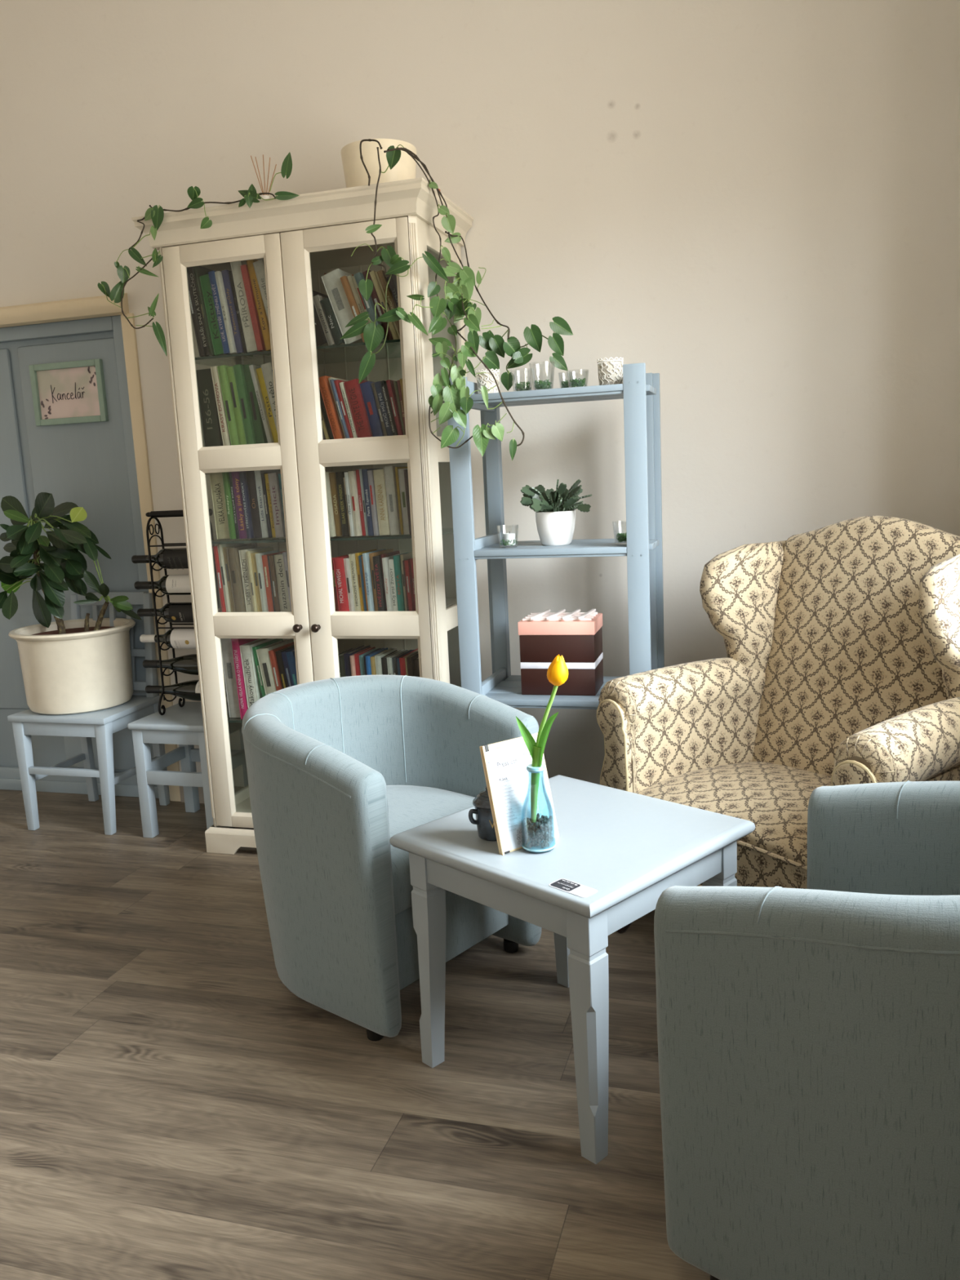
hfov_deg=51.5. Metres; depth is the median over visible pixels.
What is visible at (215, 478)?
book
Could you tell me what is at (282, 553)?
book
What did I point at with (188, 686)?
wine bottle
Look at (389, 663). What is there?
book
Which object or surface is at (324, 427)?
book
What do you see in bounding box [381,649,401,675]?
book
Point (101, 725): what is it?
stool
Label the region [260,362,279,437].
book
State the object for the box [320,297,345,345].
book
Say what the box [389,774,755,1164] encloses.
coffee table
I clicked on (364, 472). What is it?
book
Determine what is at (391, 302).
book
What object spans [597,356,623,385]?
candle holder
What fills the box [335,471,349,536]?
book
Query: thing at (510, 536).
tea light
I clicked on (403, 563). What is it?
book
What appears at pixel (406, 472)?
book
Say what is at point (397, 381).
book
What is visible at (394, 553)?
book
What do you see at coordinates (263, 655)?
book
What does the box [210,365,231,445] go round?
book
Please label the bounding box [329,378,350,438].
book
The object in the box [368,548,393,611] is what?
book
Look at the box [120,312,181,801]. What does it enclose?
trim
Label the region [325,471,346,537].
book
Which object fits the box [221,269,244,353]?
book
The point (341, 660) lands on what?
book
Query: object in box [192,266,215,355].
book
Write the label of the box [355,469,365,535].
book
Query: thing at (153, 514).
wine rack
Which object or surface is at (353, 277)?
book
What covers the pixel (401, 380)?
book
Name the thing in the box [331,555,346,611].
book
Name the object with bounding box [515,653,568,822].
tulip
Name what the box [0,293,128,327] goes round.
trim
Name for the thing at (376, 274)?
book
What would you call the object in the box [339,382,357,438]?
book
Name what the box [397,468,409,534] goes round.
book
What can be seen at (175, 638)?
wine bottle
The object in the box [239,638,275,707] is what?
book
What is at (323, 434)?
book
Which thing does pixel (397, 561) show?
book
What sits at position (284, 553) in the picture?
book
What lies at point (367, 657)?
book
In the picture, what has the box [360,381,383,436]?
book
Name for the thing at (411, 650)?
book
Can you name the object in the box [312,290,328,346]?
book
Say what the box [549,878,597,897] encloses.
sticker
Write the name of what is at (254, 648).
book
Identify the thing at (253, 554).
book
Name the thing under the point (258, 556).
book
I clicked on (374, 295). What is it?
book
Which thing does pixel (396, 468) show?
book
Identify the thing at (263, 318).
book
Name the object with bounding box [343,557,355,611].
book
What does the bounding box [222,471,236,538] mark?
book
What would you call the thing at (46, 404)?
print
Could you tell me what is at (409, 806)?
seat cushion
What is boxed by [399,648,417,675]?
book
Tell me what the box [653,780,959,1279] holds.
tub chair
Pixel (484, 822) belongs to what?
sugar pot
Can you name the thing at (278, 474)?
book
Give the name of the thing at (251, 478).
book
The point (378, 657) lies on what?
book
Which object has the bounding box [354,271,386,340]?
book
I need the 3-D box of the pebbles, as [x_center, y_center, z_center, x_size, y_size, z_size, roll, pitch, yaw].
[0.115,0.379,1.974,0.057,0.058,0.060,2,10,24]
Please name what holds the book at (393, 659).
on the bookcase at (302, 238)
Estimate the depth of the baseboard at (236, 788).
4.02 m
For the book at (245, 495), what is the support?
on the bookcase at (302, 238)
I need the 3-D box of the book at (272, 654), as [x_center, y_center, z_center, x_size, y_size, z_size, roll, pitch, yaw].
[-0.659,0.138,3.486,0.053,0.244,0.206,0,10,17]
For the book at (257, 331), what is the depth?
3.18 m
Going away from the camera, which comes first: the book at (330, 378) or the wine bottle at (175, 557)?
the book at (330, 378)
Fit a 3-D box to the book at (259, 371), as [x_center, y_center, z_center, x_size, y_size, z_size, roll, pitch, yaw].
[-0.662,-0.775,3.324,0.070,0.250,0.185,0,10,17]
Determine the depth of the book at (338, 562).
3.26 m
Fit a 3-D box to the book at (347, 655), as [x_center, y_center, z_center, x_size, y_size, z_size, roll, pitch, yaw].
[-0.410,0.145,3.411,0.024,0.230,0.172,-1,10,17]
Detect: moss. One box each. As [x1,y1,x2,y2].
[499,538,516,546]
[515,381,531,391]
[533,379,551,390]
[560,379,572,387]
[569,377,586,386]
[616,533,626,542]
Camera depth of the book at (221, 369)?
3.26 m
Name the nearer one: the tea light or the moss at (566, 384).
the moss at (566, 384)
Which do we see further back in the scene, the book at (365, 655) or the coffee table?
the book at (365, 655)
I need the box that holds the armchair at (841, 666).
[596,515,959,933]
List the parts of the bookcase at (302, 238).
glass shelf, door, knob, cornice, knob, glass shelf, glass shelf, door, panel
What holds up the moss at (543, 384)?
in the glass
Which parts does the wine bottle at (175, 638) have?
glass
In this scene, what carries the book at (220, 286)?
on the bookcase at (302, 238)
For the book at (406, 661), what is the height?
0.222 m
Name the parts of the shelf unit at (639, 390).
post, rail, rail, rail, post, rail, rail, rail, post, post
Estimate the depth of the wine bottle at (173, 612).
3.64 m
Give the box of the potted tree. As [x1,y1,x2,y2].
[0,492,141,715]
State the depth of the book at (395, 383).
3.12 m
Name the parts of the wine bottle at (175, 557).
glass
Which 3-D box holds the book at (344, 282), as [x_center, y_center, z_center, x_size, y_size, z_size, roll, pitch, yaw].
[-0.370,-1.038,3.156,0.083,0.206,0.146,0,10,17]
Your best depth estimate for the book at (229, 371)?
3.26 m
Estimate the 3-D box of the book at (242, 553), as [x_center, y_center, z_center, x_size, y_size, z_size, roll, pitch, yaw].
[-0.766,-0.209,3.443,0.042,0.218,0.159,0,10,17]
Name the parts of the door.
panel, panel, panel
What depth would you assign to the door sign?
3.92 m
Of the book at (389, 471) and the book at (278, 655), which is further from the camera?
the book at (278, 655)
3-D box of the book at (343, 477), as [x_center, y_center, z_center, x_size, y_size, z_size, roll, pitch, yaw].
[-0.405,-0.444,3.293,0.019,0.190,0.160,0,10,17]
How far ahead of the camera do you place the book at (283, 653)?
3.38 m
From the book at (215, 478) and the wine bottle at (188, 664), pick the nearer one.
the book at (215, 478)
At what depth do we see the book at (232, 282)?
3.22 m
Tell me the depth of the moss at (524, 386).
2.89 m
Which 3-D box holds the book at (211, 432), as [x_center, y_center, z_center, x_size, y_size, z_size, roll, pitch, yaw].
[-0.873,-0.779,3.383,0.072,0.259,0.189,0,10,17]
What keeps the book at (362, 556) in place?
on the bookcase at (302, 238)
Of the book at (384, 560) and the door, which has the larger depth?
the door
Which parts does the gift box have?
lid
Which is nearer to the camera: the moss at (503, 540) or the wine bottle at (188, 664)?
the moss at (503, 540)
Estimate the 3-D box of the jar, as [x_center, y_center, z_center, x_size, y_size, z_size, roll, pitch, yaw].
[-0.694,-1.401,3.233,0.052,0.074,0.052,0,10,17]
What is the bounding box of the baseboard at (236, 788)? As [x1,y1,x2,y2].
[179,786,243,803]
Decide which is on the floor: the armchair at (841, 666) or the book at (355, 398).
the armchair at (841, 666)
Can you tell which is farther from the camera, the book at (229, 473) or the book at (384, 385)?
the book at (229, 473)
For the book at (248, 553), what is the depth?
3.36 m
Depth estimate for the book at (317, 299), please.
3.13 m
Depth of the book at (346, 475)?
3.20 m
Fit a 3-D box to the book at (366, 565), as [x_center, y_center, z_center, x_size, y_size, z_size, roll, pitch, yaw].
[-0.341,-0.197,3.312,0.023,0.198,0.172,0,10,17]
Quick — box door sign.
[28,358,108,426]
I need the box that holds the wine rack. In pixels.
[145,508,227,715]
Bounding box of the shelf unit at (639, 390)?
[447,362,664,709]
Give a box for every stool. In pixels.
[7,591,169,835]
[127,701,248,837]
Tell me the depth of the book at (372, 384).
3.14 m
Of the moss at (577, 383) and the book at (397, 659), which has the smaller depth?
the moss at (577, 383)
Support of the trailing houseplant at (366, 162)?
on the bookcase at (302, 238)
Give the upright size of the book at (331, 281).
0.232 m
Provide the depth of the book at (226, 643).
3.46 m
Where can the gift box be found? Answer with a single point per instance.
(575, 635)
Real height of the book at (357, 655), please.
0.229 m
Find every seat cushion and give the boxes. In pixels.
[386,785,475,915]
[636,761,831,866]
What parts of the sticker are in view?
black panel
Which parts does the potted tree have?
stem, planter, stem, stem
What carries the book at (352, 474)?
on the bookcase at (302, 238)
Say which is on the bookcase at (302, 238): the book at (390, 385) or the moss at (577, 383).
the book at (390, 385)
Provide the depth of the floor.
2.06 m
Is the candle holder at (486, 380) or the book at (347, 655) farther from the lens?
the book at (347, 655)
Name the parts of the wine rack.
rack frame, rack frame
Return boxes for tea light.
[503,533,515,545]
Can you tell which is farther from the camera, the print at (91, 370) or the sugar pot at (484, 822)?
the print at (91, 370)
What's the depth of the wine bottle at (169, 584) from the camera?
3.62 m
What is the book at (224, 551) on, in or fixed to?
on the bookcase at (302, 238)
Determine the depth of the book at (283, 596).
3.33 m
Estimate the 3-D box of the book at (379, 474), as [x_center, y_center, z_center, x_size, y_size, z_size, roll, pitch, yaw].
[-0.290,-0.453,3.256,0.046,0.210,0.172,0,10,17]
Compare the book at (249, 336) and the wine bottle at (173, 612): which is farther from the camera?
the wine bottle at (173, 612)
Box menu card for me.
[479,733,559,855]
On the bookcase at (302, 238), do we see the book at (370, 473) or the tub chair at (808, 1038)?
the book at (370, 473)
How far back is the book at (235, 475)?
3.32 m
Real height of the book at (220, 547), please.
0.239 m
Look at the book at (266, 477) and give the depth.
3.30 m
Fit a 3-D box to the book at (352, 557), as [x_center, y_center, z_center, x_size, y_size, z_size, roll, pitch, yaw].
[-0.387,-0.198,3.340,0.030,0.195,0.168,0,10,17]
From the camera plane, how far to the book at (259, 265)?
3.15 m
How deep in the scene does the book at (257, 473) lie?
3.31 m
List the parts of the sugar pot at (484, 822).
handle, lid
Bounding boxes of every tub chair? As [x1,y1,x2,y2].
[241,675,542,1040]
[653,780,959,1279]
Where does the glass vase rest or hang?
on the coffee table
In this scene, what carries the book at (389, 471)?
on the bookcase at (302, 238)
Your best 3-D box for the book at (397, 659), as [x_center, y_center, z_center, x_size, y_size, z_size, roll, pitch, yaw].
[-0.235,0.154,3.348,0.009,0.218,0.173,-1,10,17]
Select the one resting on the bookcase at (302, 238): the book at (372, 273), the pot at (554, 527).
the book at (372, 273)
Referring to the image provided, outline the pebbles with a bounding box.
[526,813,549,848]
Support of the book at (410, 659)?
on the bookcase at (302, 238)
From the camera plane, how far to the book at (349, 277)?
3.09 m
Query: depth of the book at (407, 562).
3.19 m
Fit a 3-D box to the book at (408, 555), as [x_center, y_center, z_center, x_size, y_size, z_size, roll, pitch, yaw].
[-0.226,-0.192,3.276,0.017,0.189,0.139,0,10,17]
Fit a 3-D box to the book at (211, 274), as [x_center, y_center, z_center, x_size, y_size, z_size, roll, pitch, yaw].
[-0.816,-1.072,3.298,0.053,0.260,0.184,0,10,17]
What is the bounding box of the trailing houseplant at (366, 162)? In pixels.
[97,138,573,461]
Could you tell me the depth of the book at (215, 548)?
3.38 m
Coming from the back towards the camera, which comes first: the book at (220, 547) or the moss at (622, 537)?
the book at (220, 547)
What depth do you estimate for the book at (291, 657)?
3.37 m
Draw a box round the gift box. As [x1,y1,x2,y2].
[517,608,603,695]
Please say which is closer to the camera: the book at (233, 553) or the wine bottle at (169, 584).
the book at (233, 553)
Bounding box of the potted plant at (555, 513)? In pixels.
[520,479,591,545]
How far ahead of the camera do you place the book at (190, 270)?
3.24 m
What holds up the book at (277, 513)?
on the bookcase at (302, 238)
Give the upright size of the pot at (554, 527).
0.101 m
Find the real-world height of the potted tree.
0.818 m
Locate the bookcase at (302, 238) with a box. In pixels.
[131,177,473,854]
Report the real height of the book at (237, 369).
0.264 m
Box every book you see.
[186,266,213,356]
[186,269,204,356]
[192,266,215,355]
[195,368,223,449]
[199,274,226,355]
[208,271,232,354]
[208,472,230,539]
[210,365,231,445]
[213,546,226,612]
[214,271,236,354]
[217,364,239,445]
[217,542,244,612]
[220,638,240,717]
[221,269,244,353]
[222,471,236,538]
[222,542,251,612]
[225,366,246,444]
[226,544,255,612]
[228,271,247,353]
[228,471,239,538]
[230,260,259,352]
[231,471,247,538]
[231,638,259,719]
[232,364,256,444]
[238,546,270,612]
[239,471,253,538]
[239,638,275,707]
[240,264,266,351]
[242,364,267,444]
[245,471,262,537]
[246,259,272,351]
[246,546,273,612]
[248,364,273,443]
[250,549,275,612]
[252,638,283,697]
[253,259,271,333]
[253,469,280,537]
[255,550,279,612]
[256,367,280,445]
[256,638,293,694]
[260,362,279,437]
[261,472,272,537]
[262,551,286,611]
[264,473,275,537]
[267,472,285,537]
[267,552,282,611]
[268,553,280,611]
[268,641,296,690]
[273,553,290,611]
[275,644,296,688]
[277,473,287,531]
[280,647,294,687]
[282,551,293,613]
[285,648,298,685]
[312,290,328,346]
[312,294,335,345]
[318,375,344,439]
[319,387,333,439]
[320,268,363,343]
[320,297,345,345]
[320,408,329,439]
[322,428,325,439]
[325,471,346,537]
[328,377,348,438]
[328,471,342,536]
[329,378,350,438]
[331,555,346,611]
[333,379,353,438]
[333,555,349,611]
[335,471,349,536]
[338,648,354,677]
[339,275,364,342]
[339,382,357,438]
[342,477,351,536]
[343,378,373,437]
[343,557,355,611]
[343,644,370,676]
[344,471,355,536]
[346,275,368,324]
[347,471,362,536]
[348,550,367,611]
[350,648,366,675]
[351,275,370,323]
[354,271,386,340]
[354,646,375,675]
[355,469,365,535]
[355,549,376,611]
[358,555,367,611]
[359,468,370,535]
[359,648,378,675]
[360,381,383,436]
[360,555,368,611]
[361,468,382,535]
[362,270,393,340]
[362,548,386,611]
[363,648,382,675]
[365,647,387,675]
[367,470,379,535]
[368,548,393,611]
[369,270,399,339]
[369,648,386,675]
[371,382,386,435]
[372,555,386,611]
[373,381,399,439]
[373,468,390,535]
[374,647,396,675]
[375,271,399,339]
[377,270,402,335]
[380,380,397,435]
[380,550,399,611]
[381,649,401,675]
[382,554,398,611]
[383,465,407,535]
[386,271,400,307]
[386,379,403,435]
[386,648,408,675]
[388,558,398,611]
[391,649,410,675]
[393,381,404,435]
[393,552,406,611]
[395,466,407,534]
[395,649,413,675]
[396,380,405,435]
[396,648,415,675]
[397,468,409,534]
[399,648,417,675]
[400,378,408,431]
[400,551,415,610]
[402,557,413,610]
[404,469,413,534]
[404,559,414,610]
[404,651,417,675]
[406,651,421,676]
[409,557,418,613]
[413,654,422,676]
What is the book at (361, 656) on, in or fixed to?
on the bookcase at (302, 238)
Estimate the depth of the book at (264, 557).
3.35 m
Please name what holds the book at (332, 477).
on the bookcase at (302, 238)
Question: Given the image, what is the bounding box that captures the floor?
[0,789,710,1279]
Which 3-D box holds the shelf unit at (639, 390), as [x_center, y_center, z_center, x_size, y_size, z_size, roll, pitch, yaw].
[0.260,-0.025,3.079,0.570,1.539,0.363,0,10,17]
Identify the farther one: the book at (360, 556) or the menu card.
the book at (360, 556)
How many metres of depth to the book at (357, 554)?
3.26 m
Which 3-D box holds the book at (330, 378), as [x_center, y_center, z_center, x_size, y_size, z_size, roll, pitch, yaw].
[-0.429,-0.749,3.249,0.058,0.202,0.161,0,10,17]
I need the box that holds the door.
[0,315,169,798]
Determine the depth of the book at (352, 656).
3.31 m
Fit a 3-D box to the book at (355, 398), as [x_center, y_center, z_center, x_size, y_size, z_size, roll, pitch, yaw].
[-0.366,-0.738,3.203,0.082,0.189,0.146,0,10,17]
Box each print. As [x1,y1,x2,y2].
[40,399,51,419]
[87,365,96,386]
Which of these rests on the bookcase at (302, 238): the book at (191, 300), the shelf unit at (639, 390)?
the book at (191, 300)
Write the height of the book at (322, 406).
0.198 m
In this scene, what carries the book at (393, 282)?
on the bookcase at (302, 238)
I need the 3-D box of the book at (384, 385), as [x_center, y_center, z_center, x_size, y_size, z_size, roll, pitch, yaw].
[-0.264,-0.733,3.179,0.046,0.177,0.151,0,10,17]
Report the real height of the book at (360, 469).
0.214 m
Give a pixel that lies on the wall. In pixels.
(754, 205)
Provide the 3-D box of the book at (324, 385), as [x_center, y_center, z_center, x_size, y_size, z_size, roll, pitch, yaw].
[-0.453,-0.750,3.246,0.074,0.206,0.174,0,10,17]
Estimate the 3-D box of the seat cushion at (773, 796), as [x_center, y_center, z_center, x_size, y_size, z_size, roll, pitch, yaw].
[0.787,0.416,2.543,0.520,0.082,0.660,-9,11,-32]
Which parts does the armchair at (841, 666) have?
panel, leg, arm, panel, backrest, arm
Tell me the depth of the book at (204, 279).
3.23 m
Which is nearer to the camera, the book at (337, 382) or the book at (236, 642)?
the book at (337, 382)
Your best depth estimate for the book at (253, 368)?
3.23 m
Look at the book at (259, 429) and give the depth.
3.26 m
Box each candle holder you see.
[475,368,499,394]
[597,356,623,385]
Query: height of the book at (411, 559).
0.175 m
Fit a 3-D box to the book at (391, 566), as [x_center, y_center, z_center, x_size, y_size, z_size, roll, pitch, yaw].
[-0.257,-0.187,3.295,0.024,0.176,0.167,0,10,17]
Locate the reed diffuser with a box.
[250,154,276,199]
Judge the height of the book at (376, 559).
0.187 m
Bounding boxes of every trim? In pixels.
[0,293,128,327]
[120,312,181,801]
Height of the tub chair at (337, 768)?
0.730 m
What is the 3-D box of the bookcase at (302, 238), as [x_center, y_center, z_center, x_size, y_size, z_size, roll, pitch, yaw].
[-0.509,-0.331,3.404,0.970,2.106,0.511,0,10,17]
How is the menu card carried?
on the coffee table
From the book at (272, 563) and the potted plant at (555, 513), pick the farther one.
the book at (272, 563)
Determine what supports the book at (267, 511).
on the bookcase at (302, 238)
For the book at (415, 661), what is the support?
on the bookcase at (302, 238)
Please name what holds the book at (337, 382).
on the bookcase at (302, 238)
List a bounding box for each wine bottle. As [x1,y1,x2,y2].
[131,547,188,569]
[133,574,191,595]
[137,602,193,622]
[139,628,195,648]
[142,653,198,675]
[145,680,200,701]
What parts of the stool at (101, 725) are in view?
leg, seat rail, seat, leg, leg, rail, seat rail, rail, rail, leg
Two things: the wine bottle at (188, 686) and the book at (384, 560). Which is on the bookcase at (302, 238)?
the book at (384, 560)
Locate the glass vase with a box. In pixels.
[520,764,555,853]
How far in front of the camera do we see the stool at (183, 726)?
3.62 m
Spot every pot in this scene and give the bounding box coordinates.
[468,786,497,840]
[535,510,575,545]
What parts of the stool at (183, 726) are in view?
leg, seat rail, seat, leg, leg, seat rail, leg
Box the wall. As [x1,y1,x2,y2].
[0,0,959,786]
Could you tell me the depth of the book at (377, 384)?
3.12 m
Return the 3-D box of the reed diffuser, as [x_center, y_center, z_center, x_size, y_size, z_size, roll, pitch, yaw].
[-0.693,-1.463,3.221,0.056,0.200,0.065,-12,13,-43]
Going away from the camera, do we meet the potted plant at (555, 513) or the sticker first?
the sticker
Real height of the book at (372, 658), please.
0.223 m
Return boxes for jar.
[261,195,269,199]

